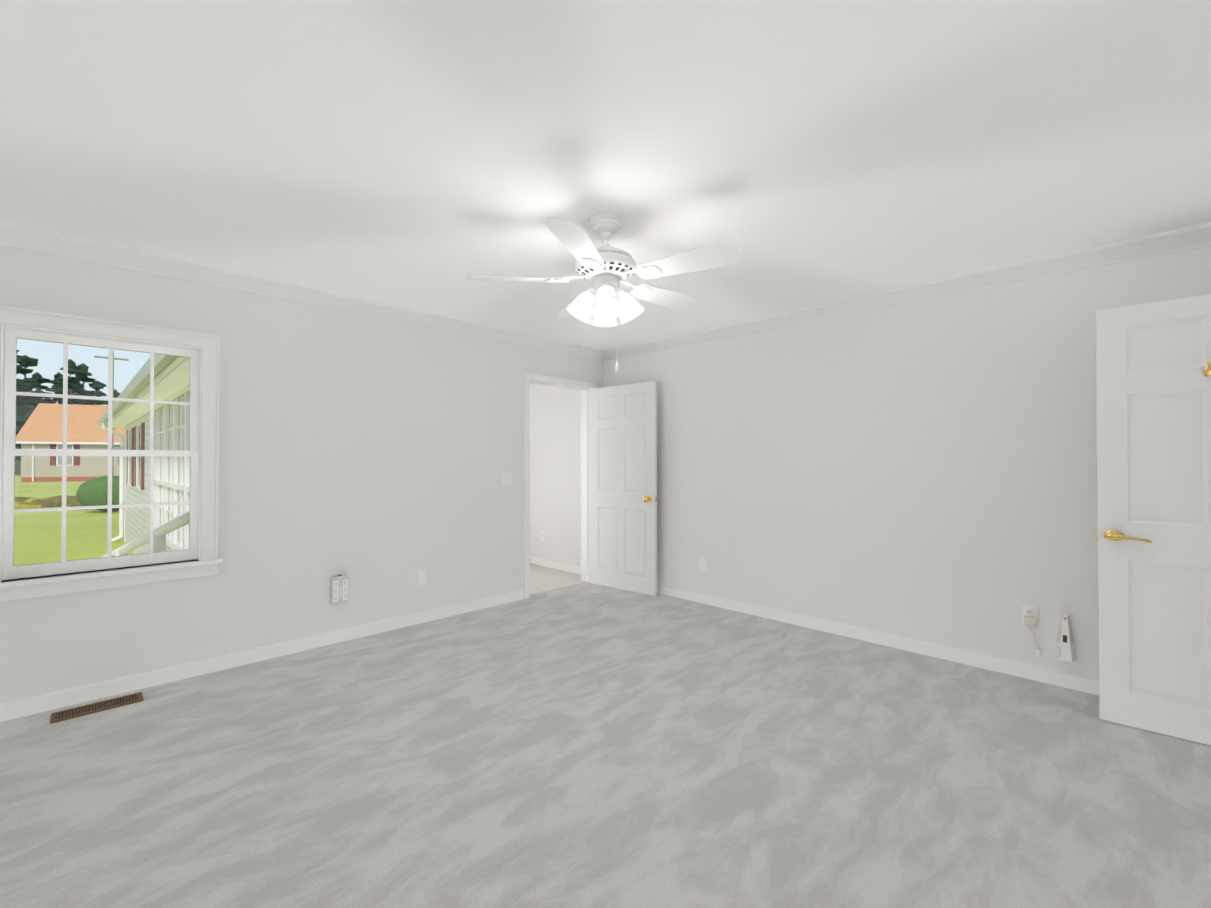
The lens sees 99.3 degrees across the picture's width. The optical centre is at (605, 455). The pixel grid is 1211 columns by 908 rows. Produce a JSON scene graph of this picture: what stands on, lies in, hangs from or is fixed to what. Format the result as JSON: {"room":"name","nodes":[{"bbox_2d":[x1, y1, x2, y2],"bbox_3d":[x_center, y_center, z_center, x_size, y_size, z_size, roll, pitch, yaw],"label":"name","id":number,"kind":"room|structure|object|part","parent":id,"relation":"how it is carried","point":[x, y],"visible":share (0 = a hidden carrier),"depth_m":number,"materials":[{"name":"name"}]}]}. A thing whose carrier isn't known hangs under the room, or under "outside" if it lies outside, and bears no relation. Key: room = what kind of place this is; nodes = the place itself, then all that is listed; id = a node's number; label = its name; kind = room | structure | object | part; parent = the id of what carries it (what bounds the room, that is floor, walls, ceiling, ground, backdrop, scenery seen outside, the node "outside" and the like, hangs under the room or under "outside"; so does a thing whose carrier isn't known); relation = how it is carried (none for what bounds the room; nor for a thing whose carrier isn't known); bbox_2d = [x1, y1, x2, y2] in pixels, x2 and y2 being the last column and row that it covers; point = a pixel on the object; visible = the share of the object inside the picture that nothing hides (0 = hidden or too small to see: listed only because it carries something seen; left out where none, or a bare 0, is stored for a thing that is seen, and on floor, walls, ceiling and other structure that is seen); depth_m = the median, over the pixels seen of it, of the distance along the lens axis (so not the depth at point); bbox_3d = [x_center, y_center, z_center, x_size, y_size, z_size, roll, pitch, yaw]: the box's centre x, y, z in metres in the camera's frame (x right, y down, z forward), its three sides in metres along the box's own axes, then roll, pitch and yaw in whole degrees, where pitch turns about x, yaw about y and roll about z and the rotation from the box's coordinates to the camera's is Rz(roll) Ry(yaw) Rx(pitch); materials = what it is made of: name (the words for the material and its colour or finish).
{"room":"empty bedroom","nodes":[
{"label":"empty bedroom","id":0,"kind":"room"},
{"bbox_2d":[0,245,603,702],"bbox_3d":[-1.693,0.099,3.969,0.150,2.450,4.840,0,-1,45],"label":"wall","id":1,"kind":"structure","parent":0,"point":[372,457],"depth_m":3.52,"materials":[{"name":"white paint"}]},
{"bbox_2d":[0,305,222,601],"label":"double-hung window","id":2,"kind":"structure","parent":1,"relation":"in","point":[201,351],"depth_m":2.88,"materials":[{"name":"white paint"}]},
{"bbox_3d":[-3.863,1.112,4.212,3.226,1.629,0.094,0,-1,34],"label":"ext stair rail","id":3,"kind":"part","parent":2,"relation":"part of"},
{"bbox_2d":[0,590,523,721],"bbox_3d":[-1.998,1.277,3.535,0.013,0.088,3.507,0,-1,45],"label":"baseboard","id":4,"kind":"structure","parent":1,"relation":"attached to","point":[19,708],"depth_m":3.16,"materials":[{"name":"white paint"}]},
{"bbox_2d":[0,222,603,360],"bbox_3d":[-1.615,-1.080,3.896,0.078,0.092,4.410,0,-1,45],"label":"crown molding","id":5,"kind":"structure","parent":1,"relation":"attached to","point":[50,243],"depth_m":3.24,"materials":[{"name":"white paint"}]},
{"bbox_2d":[330,574,348,604],"bbox_3d":[-1.880,0.944,3.641,0.036,0.200,0.116,0,-1,45],"label":"electrical outlet","id":6,"kind":"object","parent":1,"relation":"attached to","point":[339,589],"visible":1,"depth_m":3.62,"materials":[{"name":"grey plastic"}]},
{"bbox_2d":[417,570,425,584],"bbox_3d":[-1.460,0.965,4.083,0.011,0.115,0.070,0,-1,45],"label":"phone jack","id":7,"kind":"object","parent":1,"relation":"attached to","point":[421,577],"visible":1,"depth_m":4.08,"materials":[{"name":"white plastic"}]},
{"bbox_2d":[501,472,511,485],"bbox_3d":[-0.895,0.210,4.657,0.014,0.116,0.116,0,-1,45],"label":"double light switch","id":8,"kind":"object","parent":1,"relation":"attached to","point":[506,478],"visible":1,"depth_m":4.66,"materials":[{"name":"white plastic"}]},
{"bbox_2d":[524,373,595,598],"bbox_3d":[-0.489,0.282,5.183,0.182,2.105,0.930,0,-1,45],"label":"trim","id":9,"kind":"structure","parent":1,"relation":"attached to","point":[584,387],"depth_m":5.36,"materials":[{"name":"white paint"}]},
{"bbox_2d":[590,381,656,595],"bbox_3d":[0.185,0.312,5.156,0.824,2.030,0.175,0,-1,45],"label":"hall door","id":10,"kind":"structure","parent":1,"relation":"in","point":[623,487],"depth_m":5.09,"materials":[{"name":"white wood"}]},
{"bbox_2d":[529,563,584,594],"bbox_3d":[-2.208,1.401,5.601,3.045,0.114,2.990,0,-1,45],"label":"floor","id":11,"kind":"structure","parent":0,"point":[542,579],"depth_m":5.59,"materials":[{"name":"plastic"}]},
{"bbox_2d":[0,582,1210,907],"bbox_3d":[0.311,1.366,1.889,5.760,0.120,4.720,0,-1,45],"label":"floor carpet","id":12,"kind":"object","parent":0,"point":[586,744],"visible":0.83,"depth_m":2.06,"materials":[{"name":"grey carpet"}]},
{"bbox_2d":[50,692,143,723],"bbox_3d":[-2.639,1.308,2.679,0.125,0.010,0.340,0,-1,45],"label":"air vent register","id":13,"kind":"object","parent":12,"relation":"on","point":[67,714],"visible":0.98,"depth_m":2.67,"materials":[{"name":"brown metal"}]},
{"bbox_2d":[0,0,1210,350],"bbox_3d":[0.327,-1.203,1.980,5.835,0.120,4.840,0,-1,45],"label":"ceiling","id":14,"kind":"structure","parent":0,"point":[428,156],"depth_m":1.86,"materials":[{"name":"paint"}]},
{"bbox_2d":[580,342,592,347],"bbox_3d":[-0.188,-1.097,5.122,0.124,0.038,0.124,0,-1,45],"label":"smoke detector","id":15,"kind":"object","parent":14,"relation":"attached to","point":[586,344],"visible":1,"depth_m":5.08,"materials":[{"name":"white plastic"}]},
{"bbox_2d":[466,214,740,371],"bbox_3d":[0.040,-0.767,2.509,1.267,0.742,1.249,0,-1,45],"label":"fan","id":16,"kind":"object","parent":14,"relation":"hanging from","point":[605,263],"depth_m":2.41,"materials":[{"name":"white plastic"}]},
{"bbox_3d":[0.001,-0.717,2.496,0.327,0.152,0.327,0,-1,45],"label":"fan shade","id":17,"kind":"part","parent":16,"relation":"part of","materials":[{"name":"white glass"}]},
{"bbox_2d":[530,245,1210,678],"bbox_3d":[0.933,0.105,4.691,8.805,2.450,0.120,0,-1,45],"label":"wall","id":18,"kind":"structure","parent":0,"point":[924,469],"depth_m":3.54,"materials":[{"name":"white paint"}]},
{"bbox_2d":[541,531,544,540],"bbox_3d":[-0.770,0.984,6.279,0.070,0.115,0.009,0,-1,45],"label":"outlet","id":19,"kind":"object","parent":18,"relation":"attached to","point":[542,536],"visible":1,"depth_m":6.27,"materials":[{"name":"white plastic"}]},
{"bbox_2d":[529,556,580,574],"bbox_3d":[-1.133,1.304,6.633,2.820,0.088,0.013,0,-1,45],"label":"baseboard","id":20,"kind":"structure","parent":18,"relation":"attached to","point":[569,568],"depth_m":6.09,"materials":[{"name":"white paint"}]},
{"bbox_2d":[700,557,705,570],"bbox_3d":[0.878,0.980,4.646,0.070,0.115,0.009,0,-1,45],"label":"electrical outlet","id":21,"kind":"object","parent":18,"relation":"attached to","point":[702,564],"visible":1,"depth_m":4.64,"materials":[{"name":"white plastic"}]},
{"bbox_2d":[657,583,1098,694],"bbox_3d":[1.629,1.280,3.877,4.685,0.088,0.040,0,-1,45],"label":"baseboard","id":22,"kind":"structure","parent":18,"relation":"attached to","point":[1087,684],"depth_m":3.48,"materials":[{"name":"white paint"}]},
{"bbox_2d":[604,222,1210,360],"bbox_3d":[1.616,-1.081,3.884,4.685,0.092,0.078,0,-1,45],"label":"crown molding","id":23,"kind":"structure","parent":18,"relation":"attached to","point":[1197,236],"depth_m":3.25,"materials":[{"name":"white paint"}]},
{"bbox_2d":[1023,604,1037,625],"bbox_3d":[2.505,0.941,3.034,0.070,0.115,0.009,0,-1,45],"label":"electrical outlet","id":24,"kind":"object","parent":18,"relation":"attached to","point":[1030,611],"visible":0.69,"depth_m":3.03,"materials":[{"name":"white plastic"}]},
{"bbox_2d":[1024,616,1040,658],"bbox_3d":[2.502,1.067,3.016,0.072,0.238,0.031,0,-1,45],"label":"cord","id":25,"kind":"object","parent":24,"relation":"attached to","point":[1030,621],"visible":0.96,"depth_m":3.01,"materials":[{"name":"white plastic"}]},
{"bbox_2d":[1054,614,1076,661],"bbox_3d":[2.594,1.024,2.903,0.098,0.245,0.070,0,-1,45],"label":"plug-in device","id":26,"kind":"object","parent":18,"relation":"attached to","point":[1065,649],"visible":1,"depth_m":2.90,"materials":[{"name":"white plastic"}]},
{"bbox_3d":[1.690,0.069,0.535,0.120,2.450,4.720,0,-1,45],"label":"wall","id":27,"kind":"structure","parent":0,"visible":0},
{"bbox_2d":[1096,294,1210,744],"bbox_3d":[2.752,0.287,2.290,0.824,2.030,0.142,0,-1,45],"label":"door","id":28,"kind":"structure","parent":27,"relation":"in","point":[1153,393],"depth_m":2.43,"materials":[{"name":"white paint"}]},
{"label":"outside","id":29,"kind":"structure","parent":0,"visible":0},
{"bbox_2d":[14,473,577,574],"bbox_3d":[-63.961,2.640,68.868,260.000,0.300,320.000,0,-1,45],"label":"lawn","id":30,"kind":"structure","parent":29,"point":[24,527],"depth_m":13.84,"materials":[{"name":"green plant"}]},
{"bbox_2d":[15,460,20,472],"bbox_3d":[-85.607,1.559,73.948,6.016,1.950,0.198,0,0,-1],"label":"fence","id":31,"kind":"object","parent":30,"relation":"on","point":[17,468],"depth_m":73.95,"materials":[{"name":"grey wood"}]},
{"bbox_2d":[14,495,89,509],"bbox_3d":[-22.360,1.942,20.292,4.616,0.828,3.796,0,-1,45],"label":"flowerbed","id":32,"kind":"object","parent":30,"relation":"on","point":[54,501],"depth_m":19.52,"materials":[{"name":"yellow plant"}]},
{"bbox_2d":[15,350,120,460],"bbox_3d":[-115.763,-4.420,107.476,123.543,20.321,67.971,0,-1,45],"label":"pine trees","id":33,"kind":"object","parent":30,"relation":"on","point":[32,383],"depth_m":71.81,"materials":[{"name":"green plant"}]},
{"bbox_2d":[16,403,124,481],"bbox_3d":[-46.247,-1.525,49.924,12.700,7.700,7.720,0,-1,-26],"label":"house","id":34,"kind":"structure","parent":30,"relation":"on","point":[31,466],"depth_m":45.86,"materials":[{"name":"beige"}]},
{"bbox_2d":[76,476,118,511],"bbox_3d":[-18.232,1.379,18.874,1.696,1.325,1.667,0,-1,45],"label":"bush","id":35,"kind":"object","parent":30,"relation":"on","point":[94,487],"depth_m":18.23,"materials":[{"name":"green plant"}]},
{"bbox_2d":[94,352,128,475],"bbox_3d":[-35.686,-2.661,37.137,0.304,9.748,1.800,0,-1,45],"label":"utility pole","id":36,"kind":"object","parent":30,"relation":"on","point":[112,402],"depth_m":37.19,"materials":[{"name":"grey wood"}]},
{"bbox_2d":[124,412,172,553],"bbox_3d":[-4.424,0.479,10.201,12.427,3.000,7.014,0,-1,45],"label":"siding","id":37,"kind":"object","parent":30,"relation":"on","point":[137,498],"depth_m":9.86,"materials":[{"name":"white"}]},
{"bbox_2d":[101,422,123,541],"bbox_3d":[-11.317,0.613,11.811,0.082,2.744,0.381,0,-1,45],"label":"downspout","id":38,"kind":"object","parent":37,"relation":"attached to","point":[121,491],"depth_m":11.89,"materials":[{"name":"white paint"}]},
{"bbox_2d":[98,354,189,427],"bbox_3d":[-6.164,-1.689,9.408,13.812,1.960,4.268,0,-1,45],"label":"roof eave","id":39,"kind":"object","parent":37,"relation":"on","point":[168,374],"depth_m":5.85,"materials":[{"name":"white wood"}]},
{"bbox_2d":[126,383,189,549],"bbox_3d":[-6.630,0.186,7.611,10.904,1.880,0.235,0,-1,45],"label":"house exterior","id":40,"kind":"structure","parent":37,"relation":"attached to","point":[180,418],"depth_m":6.74,"materials":[{"name":"white"}]}
]}

